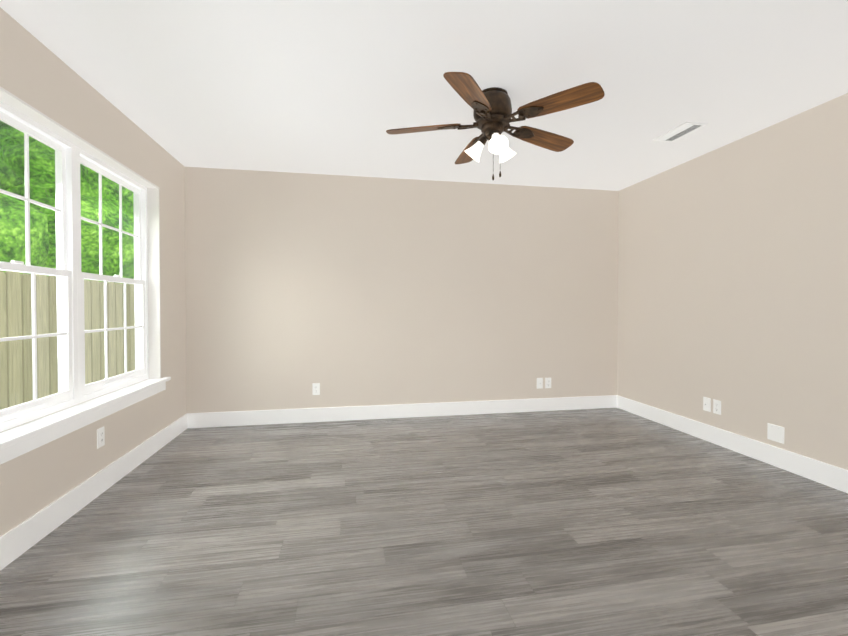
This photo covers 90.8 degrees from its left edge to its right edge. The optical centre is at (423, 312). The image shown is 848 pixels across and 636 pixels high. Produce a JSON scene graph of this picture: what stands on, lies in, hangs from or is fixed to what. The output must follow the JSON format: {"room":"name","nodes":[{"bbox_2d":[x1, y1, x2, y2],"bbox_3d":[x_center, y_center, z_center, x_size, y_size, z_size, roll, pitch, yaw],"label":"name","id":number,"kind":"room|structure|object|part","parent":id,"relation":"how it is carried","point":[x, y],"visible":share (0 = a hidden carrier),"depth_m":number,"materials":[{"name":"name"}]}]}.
{"room":"empty living room","nodes":[
{"label":"empty living room","id":0,"kind":"room"},
{"bbox_2d":[0,7,186,536],"bbox_3d":[-1.840,-0.105,1.371,0.160,2.440,5.120,0,1,-10],"label":"wall","id":1,"kind":"structure","parent":0,"point":[37,74],"depth_m":2.51,"materials":[{"name":"paint"}]},
{"bbox_2d":[0,86,170,464],"bbox_3d":[-1.943,-0.170,2.033,0.218,1.638,2.840,0,1,-10],"label":"window unit","id":2,"kind":"structure","parent":1,"relation":"in","point":[73,152],"depth_m":2.44,"materials":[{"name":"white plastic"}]},
{"bbox_3d":[-1.995,-0.232,2.022,0.028,1.366,2.556,0,1,-10],"label":"glass","id":3,"kind":"part","parent":2,"relation":"part of","materials":[{"name":"clear glass"}]},
{"bbox_2d":[0,414,187,570],"bbox_3d":[-1.753,1.045,1.396,0.014,0.140,5.106,0,1,-10],"label":"baseboard","id":4,"kind":"structure","parent":1,"relation":"attached to","point":[17,541],"depth_m":2.31,"materials":[{"name":"white wood"}]},
{"bbox_2d":[97,426,104,448],"bbox_3d":[-1.969,0.759,2.549,0.009,0.115,0.070,0,1,-10],"label":"electrical outlet","id":5,"kind":"object","parent":1,"relation":"attached to","point":[101,437],"visible":1,"depth_m":2.54,"materials":[{"name":"white plastic"}]},
{"bbox_2d":[185,167,618,412],"bbox_3d":[-0.034,-0.147,4.388,4.807,2.440,0.160,0,1,-10],"label":"wall","id":6,"kind":"structure","parent":0,"point":[344,291],"depth_m":4.25,"materials":[{"name":"paint"}]},
{"bbox_2d":[312,383,319,394],"bbox_3d":[-1.064,0.752,4.125,0.070,0.115,0.009,0,1,-10],"label":"electrical outlet","id":7,"kind":"object","parent":6,"relation":"attached to","point":[315,388],"visible":1,"depth_m":4.12,"materials":[{"name":"white plastic"}]},
{"bbox_2d":[186,395,616,427],"bbox_3d":[-0.018,1.004,4.319,4.487,0.140,0.014,0,1,-10],"label":"baseboard","id":8,"kind":"structure","parent":6,"relation":"attached to","point":[253,417],"depth_m":4.25,"materials":[{"name":"white wood"}]},
{"bbox_2d":[537,378,542,388],"bbox_3d":[1.262,0.766,4.550,0.070,0.115,0.018,0,1,-10],"label":"electrical outlet","id":9,"kind":"object","parent":6,"relation":"attached to","point":[539,383],"visible":1,"depth_m":4.55,"materials":[{"name":"white plastic"}]},
{"bbox_2d":[545,378,550,387],"bbox_3d":[1.360,0.766,4.572,0.070,0.115,0.009,0,1,-10],"label":"electrical outlet","id":10,"kind":"object","parent":6,"relation":"attached to","point":[547,382],"visible":1,"depth_m":4.57,"materials":[{"name":"white plastic"}]},
{"bbox_2d":[0,408,847,635],"bbox_3d":[0.445,1.184,1.810,4.807,0.150,5.440,0,1,-10],"label":"floor","id":11,"kind":"structure","parent":0,"point":[602,522],"depth_m":2.04,"materials":[{"name":"laminate"}]},
{"bbox_2d":[0,0,847,190],"bbox_3d":[0.445,-1.405,1.774,4.807,0.150,5.440,0,1,-10],"label":"ceiling","id":12,"kind":"structure","parent":0,"point":[333,87],"depth_m":2.34,"materials":[{"name":"white paint"}]},
{"bbox_2d":[386,72,604,179],"bbox_3d":[0.411,-1.069,2.624,1.278,0.546,1.225,0,1,-10],"label":"ceiling fan","id":13,"kind":"object","parent":12,"relation":"hanging from","point":[493,114],"visible":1,"depth_m":2.47,"materials":[{"name":"brown wood"}]},
{"bbox_3d":[-0.004,-1.155,2.625,0.468,0.006,0.150,-2,13,7],"label":"blade","id":14,"kind":"part","parent":13,"relation":"part of","materials":[{"name":"brown wood"}]},
{"label":"blade","id":15,"kind":"part","parent":13,"relation":"part of","materials":[{"name":"brown wood"}]},
{"label":"blade","id":16,"kind":"part","parent":13,"relation":"part of","materials":[{"name":"brown wood"}]},
{"label":"blade","id":17,"kind":"part","parent":13,"relation":"part of","materials":[{"name":"brown wood"}]},
{"bbox_3d":[0.736,-1.150,2.283,0.468,0.006,0.150,4,-10,43],"label":"blade","id":18,"kind":"part","parent":13,"relation":"part of","materials":[{"name":"brown wood"}]},
{"bbox_2d":[652,122,707,141],"bbox_3d":[1.901,-1.343,3.122,0.180,0.012,0.330,0,1,-10],"label":"ceiling vent","id":19,"kind":"object","parent":12,"relation":"in","point":[679,131],"visible":1,"depth_m":3.10,"materials":[{"name":"white metal"}]},
{"bbox_2d":[617,93,847,469],"bbox_3d":[2.730,-0.116,2.214,0.160,2.440,5.120,0,1,-10],"label":"wall","id":20,"kind":"structure","parent":0,"point":[733,277],"depth_m":3.17,"materials":[{"name":"paint"}]},
{"bbox_2d":[703,397,710,411],"bbox_3d":[2.396,0.775,3.548,0.018,0.115,0.070,0,1,-10],"label":"electrical outlet","id":21,"kind":"object","parent":20,"relation":"attached to","point":[706,404],"visible":1,"depth_m":3.54,"materials":[{"name":"white plastic"}]},
{"bbox_2d":[713,399,720,414],"bbox_3d":[2.418,0.776,3.450,0.009,0.115,0.070,0,1,-10],"label":"electrical outlet","id":22,"kind":"object","parent":20,"relation":"attached to","point":[716,406],"visible":1,"depth_m":3.45,"materials":[{"name":"white plastic"}]},
{"bbox_2d":[617,395,847,492],"bbox_3d":[2.646,1.034,2.207,0.014,0.140,5.106,0,1,-10],"label":"baseboard","id":23,"kind":"structure","parent":20,"relation":"attached to","point":[832,476],"depth_m":3.16,"materials":[{"name":"white wood"}]},
{"bbox_2d":[767,423,784,443],"bbox_3d":[2.506,0.858,2.979,0.008,0.116,0.116,0,1,-10],"label":"electrical outlet","id":24,"kind":"object","parent":20,"relation":"attached to","point":[775,433],"visible":1,"depth_m":2.98,"materials":[{"name":"white plastic"}]},
{"label":"outside","id":25,"kind":"structure","parent":0,"visible":0},
{"bbox_2d":[0,120,135,431],"bbox_3d":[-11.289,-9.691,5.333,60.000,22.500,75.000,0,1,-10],"label":"window panes","id":26,"kind":"object","parent":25,"point":[39,245],"depth_m":5.59,"materials":[{"name":"clear glass"}]}
]}

